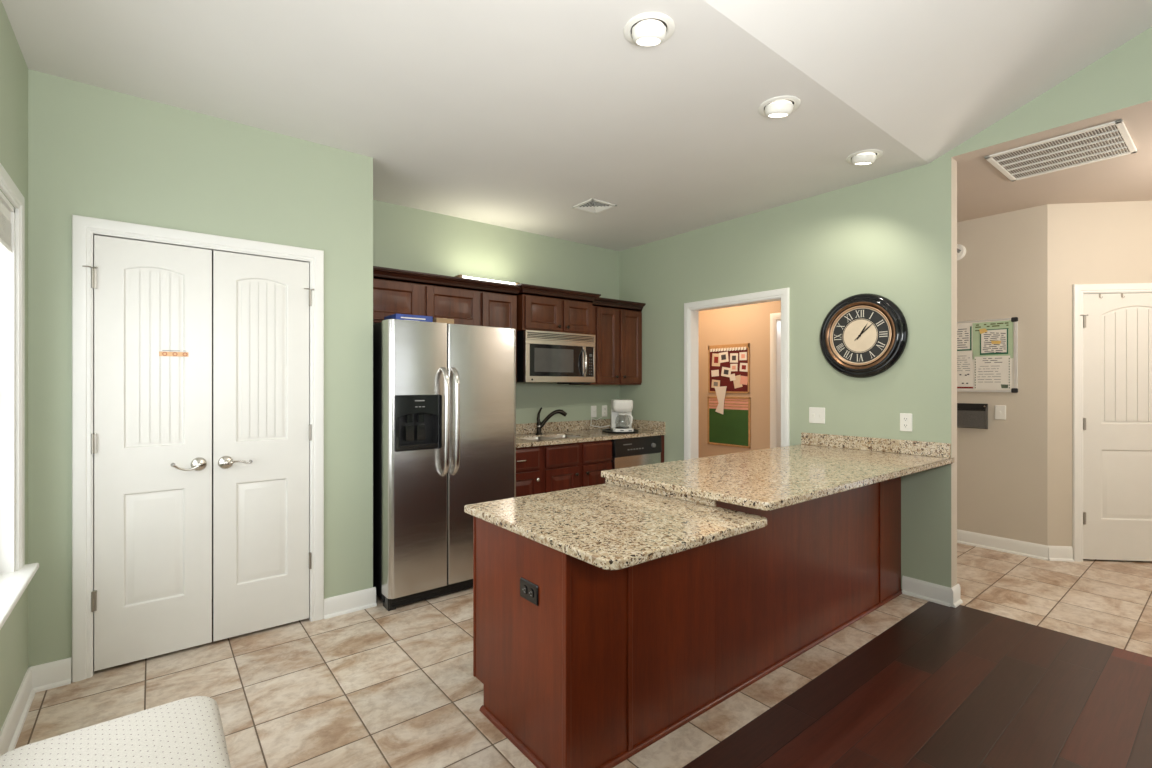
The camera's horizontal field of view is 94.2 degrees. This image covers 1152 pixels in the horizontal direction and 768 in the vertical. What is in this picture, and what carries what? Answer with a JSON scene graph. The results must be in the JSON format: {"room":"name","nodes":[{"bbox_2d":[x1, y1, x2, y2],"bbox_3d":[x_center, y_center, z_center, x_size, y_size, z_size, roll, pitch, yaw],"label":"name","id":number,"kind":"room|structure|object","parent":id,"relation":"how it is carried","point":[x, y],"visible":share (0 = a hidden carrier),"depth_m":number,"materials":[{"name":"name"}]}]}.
{"room":"kitchen","nodes":[
{"label":"kitchen","id":0,"kind":"room"},
{"bbox_2d":[0,0,27,730],"bbox_3d":[-0.319,-0.665,-0.387,0.140,4.000,6.990,0,0,-38],"label":"wall","id":1,"kind":"structure","parent":0,"point":[13,66],"depth_m":2.09,"materials":[{"name":"green paint"}]},
{"bbox_2d":[0,667,35,755],"bbox_3d":[-0.223,1.281,-0.374,0.026,0.108,6.890,0,0,-38],"label":"baseboard","id":2,"kind":"structure","parent":1,"relation":"attached to","point":[11,729],"depth_m":2.06,"materials":[{"name":"white paint"}]},
{"bbox_2d":[0,163,38,629],"bbox_3d":[-1.668,0.000,1.370,0.188,1.510,1.960,0,0,-38],"label":"window","id":3,"kind":"structure","parent":1,"relation":"in","point":[15,575],"depth_m":2.07,"materials":[{"name":"white paint"}]},
{"bbox_2d":[0,200,11,252],"bbox_3d":[-1.664,-0.586,1.377,0.050,0.158,1.741,0,0,-38],"label":"window blind","id":4,"kind":"object","parent":3,"relation":"attached to","point":[5,214],"visible":1,"depth_m":1.99,"materials":[{"name":"white plastic"}]},
{"bbox_2d":[28,69,372,666],"bbox_3d":[-2.071,-0.015,3.035,1.565,2.700,0.750,0,0,-38],"label":"wall","id":5,"kind":"structure","parent":0,"point":[94,151],"depth_m":2.61,"materials":[{"name":"green paint"}]},
{"bbox_2d":[82,235,211,670],"bbox_3d":[-2.043,0.317,2.572,0.485,2.000,0.089,0,0,-38],"label":"door","id":6,"kind":"structure","parent":5,"relation":"in","point":[151,439],"depth_m":2.58,"materials":[{"name":"white paint"}]},
{"bbox_2d":[159,350,188,356],"bbox_3d":[-1.980,-0.151,2.635,0.116,0.030,0.004,0,0,-38],"label":"sticker","id":7,"kind":"object","parent":6,"relation":"attached to","point":[179,354],"visible":1,"depth_m":2.63,"materials":[{"name":"beige paper"}]},
{"bbox_2d":[72,215,323,681],"bbox_3d":[-1.881,0.288,2.765,1.048,2.094,0.129,0,0,-38],"label":"trim","id":8,"kind":"structure","parent":5,"relation":"attached to","point":[84,228],"depth_m":2.45,"materials":[{"name":"white paint"}]},
{"bbox_2d":[30,587,376,692],"bbox_3d":[-1.785,1.281,2.767,1.479,0.108,0.026,0,0,-38],"label":"baseboard","id":9,"kind":"structure","parent":5,"relation":"attached to","point":[46,676],"depth_m":2.40,"materials":[{"name":"white paint"}]},
{"bbox_2d":[213,250,313,641],"bbox_3d":[-1.664,0.317,2.872,0.468,2.000,0.089,0,0,-38],"label":"door","id":10,"kind":"structure","parent":5,"relation":"in","point":[262,430],"depth_m":2.87,"materials":[{"name":"white paint"}]},
{"bbox_2d":[212,200,618,597],"bbox_3d":[-1.222,-0.015,4.238,4.390,2.700,0.120,0,0,-38],"label":"wall","id":11,"kind":"structure","parent":0,"point":[404,238],"depth_m":4.71,"materials":[{"name":"green paint"}]},
{"bbox_2d":[373,266,483,325],"bbox_3d":[-1.198,-0.608,3.963,0.949,0.372,0.376,0,0,-38],"label":"upper cabinet","id":12,"kind":"object","parent":11,"relation":"attached to","point":[398,291],"visible":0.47,"depth_m":3.87,"materials":[{"name":"brown wood"}]},
{"bbox_2d":[480,281,520,383],"bbox_3d":[-0.675,-0.399,4.378,0.383,0.791,0.376,0,0,-38],"label":"upper cabinet","id":13,"kind":"object","parent":11,"relation":"attached to","point":[498,301],"visible":0.38,"depth_m":4.24,"materials":[{"name":"brown wood"}]},
{"bbox_2d":[454,275,519,284],"bbox_3d":[-0.717,-0.791,4.353,0.550,0.119,0.102,0,0,-38],"label":"lamp","id":14,"kind":"object","parent":13,"relation":"on","point":[460,276],"visible":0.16,"depth_m":4.32,"materials":[{"name":"white plastic"}]},
{"bbox_2d":[517,283,600,334],"bbox_3d":[-0.234,-0.622,4.705,0.846,0.366,0.411,0,0,-38],"label":"upper cabinet","id":15,"kind":"object","parent":11,"relation":"attached to","point":[539,308],"visible":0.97,"depth_m":4.53,"materials":[{"name":"brown wood"}]},
{"bbox_2d":[517,330,594,383],"bbox_3d":[-0.222,-0.219,4.688,0.740,0.436,0.451,0,0,-38],"label":"microwave","id":16,"kind":"object","parent":15,"relation":"attached to","point":[542,356],"visible":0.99,"depth_m":4.50,"materials":[{"name":"silver metal"}]},
{"bbox_2d":[516,419,610,433],"bbox_3d":[-0.262,0.399,4.933,1.778,0.092,0.020,0,0,-38],"label":"backsplash","id":17,"kind":"structure","parent":11,"relation":"attached to","point":[526,428],"depth_m":5.04,"materials":[{"name":"beige stone"}]},
{"bbox_2d":[591,406,596,417],"bbox_3d":[0.180,0.273,5.285,0.072,0.116,0.018,0,0,-38],"label":"light switch","id":18,"kind":"object","parent":11,"relation":"attached to","point":[593,408],"visible":1,"depth_m":5.28,"materials":[{"name":"white plastic"}]},
{"bbox_2d":[602,405,606,416],"bbox_3d":[0.290,0.273,5.377,0.072,0.116,0.010,0,0,-38],"label":"wall outlet","id":19,"kind":"object","parent":11,"relation":"attached to","point":[604,407],"visible":1,"depth_m":5.37,"materials":[{"name":"white plastic"}]},
{"bbox_2d":[569,297,645,384],"bbox_3d":[0.305,-0.389,5.154,0.655,0.792,0.376,0,0,-38],"label":"upper cabinet","id":20,"kind":"object","parent":11,"relation":"attached to","point":[616,324],"visible":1,"depth_m":5.03,"materials":[{"name":"brown wood"}]},
{"bbox_2d":[1,0,1151,250],"bbox_3d":[1.106,-1.923,1.221,4.290,1.117,7.740,0,0,-38],"label":"ceiling","id":21,"kind":"structure","parent":0,"point":[512,114],"depth_m":2.50,"materials":[{"name":"paint"}]},
{"bbox_2d":[572,198,616,213],"bbox_3d":[0.140,-1.361,4.098,0.244,0.014,0.250,0,0,-38],"label":"ceiling vent","id":22,"kind":"object","parent":21,"relation":"in","point":[594,206],"visible":1,"depth_m":4.09,"materials":[{"name":"white plastic"}]},
{"bbox_2d":[623,12,674,46],"bbox_3d":[0.281,-1.347,2.060,0.196,0.070,0.196,0,0,-38],"label":"recessed light","id":23,"kind":"object","parent":21,"relation":"in","point":[643,34],"visible":1,"depth_m":2.02,"materials":[{"name":"white plastic"}]},
{"bbox_2d":[758,95,800,117],"bbox_3d":[0.997,-1.347,2.628,0.196,0.070,0.196,0,0,-38],"label":"recessed light","id":24,"kind":"object","parent":21,"relation":"in","point":[774,110],"visible":1,"depth_m":2.59,"materials":[{"name":"white plastic"}]},
{"bbox_2d":[846,149,882,164],"bbox_3d":[1.727,-1.347,3.206,0.196,0.070,0.196,0,0,-38],"label":"recessed light","id":25,"kind":"object","parent":21,"relation":"in","point":[854,158],"visible":1,"depth_m":3.17,"materials":[{"name":"white plastic"}]},
{"bbox_2d":[15,543,1151,767],"bbox_3d":[2.229,1.365,2.404,7.520,0.060,8.200,0,0,-38],"label":"floor","id":26,"kind":"structure","parent":0,"point":[373,687],"depth_m":2.42,"materials":[{"name":"beige tile"}]},
{"bbox_2d":[0,696,230,767],"bbox_3d":[-1.060,1.101,1.201,0.464,0.468,0.543,0,0,-38],"label":"upholstered stool","id":27,"kind":"object","parent":26,"relation":"on","point":[188,732],"visible":1,"depth_m":1.29,"materials":[{"name":"beige fabric"}]},
{"bbox_2d":[373,319,515,610],"bbox_3d":[-0.965,0.476,3.654,0.877,1.718,0.874,0,0,-38],"label":"refrigerator","id":28,"kind":"object","parent":26,"relation":"on","point":[444,394],"visible":0.8,"depth_m":3.29,"materials":[{"name":"silver metal"}]},
{"bbox_2d":[384,313,432,321],"bbox_3d":[-1.089,-0.407,3.475,0.240,0.060,0.221,0,0,-38],"label":"flat box","id":29,"kind":"object","parent":28,"relation":"on","point":[394,316],"visible":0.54,"depth_m":3.39,"materials":[{"name":"paper"}]},
{"bbox_2d":[433,318,453,323],"bbox_3d":[-0.920,-0.405,3.596,0.125,0.055,0.202,0,0,-38],"label":"cardboard box","id":30,"kind":"object","parent":28,"relation":"on","point":[438,320],"visible":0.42,"depth_m":3.51,"materials":[{"name":"brown cardboard"}]},
{"bbox_2d":[516,446,542,496],"bbox_3d":[-0.594,0.906,4.263,0.425,0.858,0.640,0,0,-38],"label":"base cabinet","id":31,"kind":"object","parent":26,"relation":"on","point":[529,460],"visible":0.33,"depth_m":4.08,"materials":[{"name":"red wood"}]},
{"bbox_2d":[532,437,611,492],"bbox_3d":[-0.144,0.906,4.620,0.722,0.858,0.640,0,0,-38],"label":"base cabinet","id":32,"kind":"object","parent":26,"relation":"on","point":[579,464],"visible":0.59,"depth_m":4.36,"materials":[{"name":"red wood"}]},
{"bbox_2d":[516,428,665,447],"bbox_3d":[-0.063,0.461,4.699,1.799,0.031,0.634,0,0,-38],"label":"countertop","id":33,"kind":"structure","parent":32,"relation":"on","point":[588,435],"depth_m":4.62,"materials":[{"name":"beige stone"}]},
{"bbox_2d":[521,435,579,439],"bbox_3d":[-0.211,0.545,4.516,0.560,0.180,0.340,0,0,-38],"label":"sink","id":34,"kind":"object","parent":33,"relation":"in","point":[554,436],"visible":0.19,"depth_m":4.64,"materials":[{"name":"silver metal"}]},
{"bbox_2d":[535,407,566,434],"bbox_3d":[-0.217,0.325,4.704,0.279,0.240,0.064,0,0,-2],"label":"faucet","id":35,"kind":"object","parent":33,"relation":"on","point":[539,424],"visible":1,"depth_m":4.69,"materials":[{"name":"black metal"}]},
{"bbox_2d":[601,429,638,432],"bbox_3d":[0.408,0.436,4.943,0.350,0.018,0.350,0,0,-38],"label":"tray","id":36,"kind":"object","parent":33,"relation":"on","point":[603,430],"visible":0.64,"depth_m":4.84,"materials":[{"name":"black plastic"}]},
{"bbox_2d":[611,399,633,431],"bbox_3d":[0.427,0.292,4.959,0.190,0.290,0.245,0,0,-2],"label":"coffee maker","id":37,"kind":"object","parent":36,"relation":"on","point":[621,410],"visible":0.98,"depth_m":4.88,"materials":[{"name":"white plastic"}]},
{"bbox_2d":[590,413,609,427],"bbox_3d":[0.220,0.350,5.195,0.181,0.127,0.321,0,0,-4],"label":"power cord","id":38,"kind":"object","parent":37,"relation":"attached to","point":[605,413],"visible":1,"depth_m":5.08,"materials":[{"name":"white plastic"}]},
{"bbox_2d":[631,419,664,431],"bbox_3d":[0.634,0.399,5.252,0.020,0.092,0.634,0,0,-38],"label":"side splash","id":39,"kind":"object","parent":33,"relation":"on","point":[636,424],"visible":0.56,"depth_m":5.15,"materials":[{"name":"beige stone"}]},
{"bbox_2d":[611,436,661,468],"bbox_3d":[0.384,0.908,5.019,0.586,0.854,0.630,0,0,-38],"label":"dishwasher","id":40,"kind":"object","parent":26,"relation":"on","point":[637,451],"visible":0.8,"depth_m":4.77,"materials":[{"name":"black plastic"}]},
{"bbox_2d":[658,435,663,462],"bbox_3d":[0.619,0.906,5.244,0.053,0.858,0.610,0,0,-38],"label":"filler panel","id":41,"kind":"object","parent":26,"relation":"on","point":[662,436],"visible":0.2,"depth_m":5.01,"materials":[{"name":"red wood"}]},
{"bbox_2d":[473,477,901,767],"bbox_3d":[0.811,0.906,2.854,2.720,0.857,0.708,0,0,-38],"label":"base cabinet","id":42,"kind":"object","parent":26,"relation":"on","point":[607,664],"visible":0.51,"depth_m":2.12,"materials":[{"name":"red wood"}]},
{"bbox_2d":[520,577,538,605],"bbox_3d":[-0.171,0.745,1.921,0.010,0.072,0.116,0,0,-38],"label":"outlet","id":43,"kind":"object","parent":42,"relation":"attached to","point":[529,591],"visible":1,"depth_m":1.91,"materials":[{"name":"grey plastic"}]},
{"bbox_2d":[522,585,526,594],"bbox_3d":[-0.186,0.745,1.936,0.004,0.033,0.028,0,0,-38],"label":"receptacle","id":44,"kind":"object","parent":43,"relation":"attached to","point":[524,587],"depth_m":1.93,"materials":[{"name":"grey plastic"}]},
{"bbox_2d":[528,589,532,597],"bbox_3d":[-0.160,0.745,1.903,0.004,0.033,0.028,0,0,-38],"label":"receptacle","id":45,"kind":"object","parent":43,"relation":"attached to","point":[530,591],"depth_m":1.90,"materials":[{"name":"grey plastic"}]},
{"bbox_2d":[464,483,766,569],"bbox_3d":[0.133,0.525,2.147,0.820,0.031,0.924,0,0,-38],"label":"countertop","id":46,"kind":"structure","parent":42,"relation":"on","point":[606,526],"depth_m":1.98,"materials":[{"name":"beige stone"}]},
{"bbox_2d":[699,300,780,457],"bbox_3d":[1.923,-0.015,5.543,0.100,2.700,2.100,0,0,-38],"label":"wall","id":47,"kind":"structure","parent":0,"point":[750,323],"depth_m":5.62,"materials":[{"name":"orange paint"}]},
{"bbox_2d":[707,396,750,447],"bbox_3d":[1.649,0.406,5.794,0.015,0.535,0.545,0,0,-38],"label":"board","id":48,"kind":"object","parent":47,"relation":"attached to","point":[732,428],"visible":1,"depth_m":5.77,"materials":[{"name":"green paper"}]},
{"bbox_2d":[708,343,749,392],"bbox_3d":[1.648,-0.165,5.794,0.017,0.527,0.525,0,0,-38],"label":"board","id":49,"kind":"object","parent":47,"relation":"attached to","point":[724,381],"depth_m":5.78,"materials":[{"name":"red fabric"}]},
{"bbox_2d":[711,370,718,376],"bbox_3d":[1.541,-0.119,5.925,0.001,0.077,0.105,0,0,-38],"label":"photo card","id":50,"kind":"object","parent":49,"relation":"attached to","point":[713,372],"visible":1,"depth_m":5.93,"materials":[{"name":"paper"}]},
{"bbox_2d":[711,380,719,387],"bbox_3d":[1.547,0.000,5.921,0.001,0.101,0.119,0,0,-38],"label":"photo card","id":51,"kind":"object","parent":49,"relation":"attached to","point":[715,383],"visible":1,"depth_m":5.92,"materials":[{"name":"white paper"}]},
{"bbox_2d":[712,353,719,365],"bbox_3d":[1.550,-0.267,5.917,0.001,0.147,0.120,0,0,-38],"label":"photo card","id":52,"kind":"object","parent":49,"relation":"attached to","point":[715,357],"visible":1,"depth_m":5.92,"materials":[{"name":"white paper"}]},
{"bbox_2d":[715,386,726,413],"bbox_3d":[1.584,0.178,5.860,0.002,0.310,0.160,0,0,-38],"label":"paper","id":53,"kind":"object","parent":49,"relation":"hanging from","point":[720,391],"visible":1,"depth_m":5.86,"materials":[{"name":"white paper"}]},
{"bbox_2d":[719,351,728,362],"bbox_3d":[1.611,-0.292,5.839,0.001,0.122,0.131,0,0,-38],"label":"photo card","id":54,"kind":"object","parent":49,"relation":"attached to","point":[723,357],"visible":1,"depth_m":5.84,"materials":[{"name":"paper"}]},
{"bbox_2d":[721,367,730,376],"bbox_3d":[1.631,-0.130,5.812,0.001,0.119,0.136,0,0,-38],"label":"photo card","id":55,"kind":"object","parent":49,"relation":"attached to","point":[726,372],"visible":1,"depth_m":5.81,"materials":[{"name":"paper"}]},
{"bbox_2d":[729,374,735,380],"bbox_3d":[1.681,-0.071,5.748,0.001,0.081,0.081,0,0,-38],"label":"photo card","id":56,"kind":"object","parent":49,"relation":"attached to","point":[732,376],"visible":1,"depth_m":5.75,"materials":[{"name":"paper"}]},
{"bbox_2d":[730,353,737,362],"bbox_3d":[1.693,-0.279,5.734,0.001,0.103,0.103,0,0,-38],"label":"photo card","id":57,"kind":"object","parent":49,"relation":"attached to","point":[733,356],"visible":1,"depth_m":5.73,"materials":[{"name":"paper"}]},
{"bbox_2d":[730,364,737,370],"bbox_3d":[1.693,-0.176,5.736,0.001,0.080,0.090,0,0,-38],"label":"photo card","id":58,"kind":"object","parent":49,"relation":"attached to","point":[734,367],"visible":1,"depth_m":5.73,"materials":[{"name":"paper"}]},
{"bbox_2d":[733,375,742,387],"bbox_3d":[1.721,-0.025,5.701,0.001,0.148,0.125,0,0,-38],"label":"photo card","id":59,"kind":"object","parent":49,"relation":"attached to","point":[737,384],"visible":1,"depth_m":5.70,"materials":[{"name":"white paper"}]},
{"bbox_2d":[739,352,746,359],"bbox_3d":[1.763,-0.293,5.645,0.001,0.085,0.090,0,0,-38],"label":"photo card","id":60,"kind":"object","parent":49,"relation":"attached to","point":[742,355],"visible":1,"depth_m":5.64,"materials":[{"name":"paper"}]},
{"bbox_2d":[740,363,747,371],"bbox_3d":[1.769,-0.176,5.639,0.001,0.098,0.108,0,0,-38],"label":"photo card","id":61,"kind":"object","parent":49,"relation":"attached to","point":[743,366],"visible":1,"depth_m":5.63,"materials":[{"name":"paper"}]},
{"bbox_2d":[740,376,747,384],"bbox_3d":[1.770,-0.039,5.637,0.001,0.102,0.102,0,0,-38],"label":"photo card","id":62,"kind":"object","parent":49,"relation":"attached to","point":[744,379],"visible":1,"depth_m":5.63,"materials":[{"name":"pink paper"}]},
{"bbox_2d":[770,312,780,447],"bbox_3d":[2.272,0.312,5.090,0.123,2.045,0.875,0,0,-38],"label":"trim","id":63,"kind":"structure","parent":47,"relation":"attached to","point":[775,318],"depth_m":5.37,"materials":[{"name":"white paint"}]},
{"bbox_2d":[601,444,953,510],"bbox_3d":[1.212,0.477,2.993,2.012,0.064,0.959,0,0,-38],"label":"countertop","id":64,"kind":"structure","parent":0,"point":[769,479],"depth_m":2.67,"materials":[{"name":"beige stone"}]},
{"bbox_2d":[619,27,1151,588],"bbox_3d":[2.826,-0.548,2.584,0.100,3.767,7.740,0,0,-38],"label":"wall","id":65,"kind":"structure","parent":0,"point":[893,237],"depth_m":3.54,"materials":[{"name":"green paint"}]},
{"bbox_2d":[684,287,789,459],"bbox_3d":[1.331,0.304,4.459,0.123,2.062,1.012,0,0,-38],"label":"trim","id":66,"kind":"structure","parent":65,"relation":"attached to","point":[691,310],"depth_m":4.77,"materials":[{"name":"white paint"}]},
{"bbox_2d":[809,407,824,423],"bbox_3d":[1.736,0.227,3.863,0.018,0.116,0.118,0,0,-38],"label":"light switch","id":67,"kind":"object","parent":65,"relation":"attached to","point":[816,414],"visible":1,"depth_m":3.86,"materials":[{"name":"white plastic"}]},
{"bbox_2d":[820,293,907,377],"bbox_3d":[1.916,-0.325,3.605,0.057,0.570,0.570,0,0,-38],"label":"wall clock","id":68,"kind":"object","parent":65,"relation":"attached to","point":[864,335],"visible":1,"depth_m":3.58,"materials":[{"name":"black metal"}]},
{"bbox_2d":[801,432,950,457],"bbox_3d":[1.958,0.401,3.582,0.020,0.088,0.938,0,0,-38],"label":"backsplash","id":69,"kind":"structure","parent":65,"relation":"attached to","point":[935,449],"depth_m":3.52,"materials":[{"name":"beige stone"}]},
{"bbox_2d":[900,413,911,431],"bbox_3d":[2.102,0.245,3.409,0.010,0.116,0.072,0,0,-38],"label":"wall outlet","id":70,"kind":"object","parent":65,"relation":"attached to","point":[905,418],"visible":1,"depth_m":3.40,"materials":[{"name":"white plastic"}]},
{"bbox_2d":[902,576,962,607],"bbox_3d":[2.033,1.281,3.585,0.152,0.108,0.906,0,0,-38],"label":"baseboard","id":71,"kind":"structure","parent":65,"relation":"attached to","point":[939,594],"depth_m":3.29,"materials":[{"name":"white paint"}]},
{"bbox_2d":[682,601,1151,767],"bbox_3d":[2.034,1.365,0.100,4.351,0.060,4.830,0,0,-38],"label":"floor","id":72,"kind":"structure","parent":0,"point":[943,686],"depth_m":2.22,"materials":[{"name":"red wood"}]},
{"bbox_2d":[957,204,1046,544],"bbox_3d":[3.291,-0.015,4.510,0.100,2.700,1.060,0,0,-38],"label":"wall","id":73,"kind":"structure","parent":0,"point":[1002,272],"depth_m":4.25,"materials":[{"name":"beige paint"}]},
{"bbox_2d":[957,244,965,259],"bbox_3d":[3.198,-1.110,4.506,0.047,0.136,0.136,0,0,-38],"label":"fire alarm","id":74,"kind":"object","parent":73,"relation":"attached to","point":[961,250],"visible":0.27,"depth_m":4.47,"materials":[{"name":"white plastic"}]},
{"bbox_2d":[957,403,987,428],"bbox_3d":[3.214,0.264,4.473,0.063,0.206,0.360,0,0,-38],"label":"pocket","id":75,"kind":"object","parent":73,"relation":"attached to","point":[969,415],"visible":0.59,"depth_m":4.40,"materials":[{"name":"black plastic"}]},
{"bbox_2d":[957,317,1017,392],"bbox_3d":[3.189,-0.228,4.540,0.019,0.594,0.884,0,0,-38],"label":"memo board","id":76,"kind":"object","parent":73,"relation":"attached to","point":[1013,361],"visible":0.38,"depth_m":4.22,"materials":[{"name":"plastic"}]},
{"bbox_2d":[957,326,971,350],"bbox_3d":[3.213,-0.378,4.508,0.003,0.200,0.200,0,0,-38],"label":"sheet","id":77,"kind":"object","parent":76,"relation":"attached to","point":[964,334],"visible":0.57,"depth_m":4.47,"materials":[{"name":"paper"}]},
{"bbox_2d":[957,352,972,387],"bbox_3d":[3.216,-0.113,4.504,0.003,0.300,0.210,0,0,-38],"label":"sheet","id":78,"kind":"object","parent":76,"relation":"attached to","point":[964,360],"visible":0.59,"depth_m":4.46,"materials":[{"name":"paper"}]},
{"bbox_2d":[974,356,1009,389],"bbox_3d":[3.359,-0.090,4.321,0.002,0.270,0.235,0,0,-38],"label":"sheet","id":79,"kind":"object","parent":76,"relation":"attached to","point":[990,372],"visible":1,"depth_m":4.32,"materials":[{"name":"paper"}]},
{"bbox_2d":[972,320,1012,358],"bbox_3d":[3.362,-0.353,4.320,0.002,0.300,0.268,0,0,-38],"label":"poster","id":80,"kind":"object","parent":76,"relation":"attached to","point":[997,324],"visible":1,"depth_m":4.33,"materials":[{"name":"green paper"}]},
{"bbox_2d":[979,328,1007,354],"bbox_3d":[3.364,-0.345,4.313,0.004,0.215,0.190,0,0,-38],"label":"sheet","id":81,"kind":"object","parent":76,"relation":"attached to","point":[992,341],"visible":1,"depth_m":4.31,"materials":[{"name":"white paper"}]},
{"bbox_2d":[995,405,1005,419],"bbox_3d":[3.395,0.228,4.282,0.018,0.116,0.072,0,0,-38],"label":"light switch","id":82,"kind":"object","parent":73,"relation":"attached to","point":[1000,410],"visible":1,"depth_m":4.28,"materials":[{"name":"white plastic"}]},
{"bbox_2d":[957,529,1073,561],"bbox_3d":[3.335,1.281,4.446,0.143,0.108,1.175,0,0,-38],"label":"baseboard","id":83,"kind":"structure","parent":73,"relation":"attached to","point":[1028,549],"depth_m":4.20,"materials":[{"name":"white paint"}]},
{"bbox_2d":[957,108,1151,221],"bbox_3d":[3.390,-1.390,4.473,3.130,0.050,5.800,0,0,-38],"label":"ceiling","id":84,"kind":"structure","parent":0,"point":[983,190],"depth_m":3.62,"materials":[{"name":"paint"}]},
{"bbox_2d":[984,119,1137,181],"bbox_3d":[2.863,-1.359,3.166,0.604,0.012,0.584,0,0,-38],"label":"ceiling vent","id":85,"kind":"object","parent":84,"relation":"in","point":[1078,148],"visible":1,"depth_m":3.14,"materials":[{"name":"white plastic"}]},
{"bbox_2d":[1047,201,1151,545],"bbox_3d":[4.779,-0.015,3.975,2.400,2.700,0.100,0,0,7],"label":"wall","id":86,"kind":"structure","parent":0,"point":[1100,242],"depth_m":4.05,"materials":[{"name":"beige paint"}]},
{"bbox_2d":[1072,283,1151,561],"bbox_3d":[4.199,0.292,4.027,0.893,2.086,0.109,0,0,7],"label":"trim","id":87,"kind":"structure","parent":86,"relation":"attached to","point":[1078,290],"depth_m":4.02,"materials":[{"name":"white paint"}]},
{"bbox_2d":[1080,293,1151,560],"bbox_3d":[4.178,0.321,3.988,0.782,2.000,0.089,0,0,7],"label":"door","id":88,"kind":"structure","parent":86,"relation":"in","point":[1117,330],"depth_m":4.01,"materials":[{"name":"white paint"}]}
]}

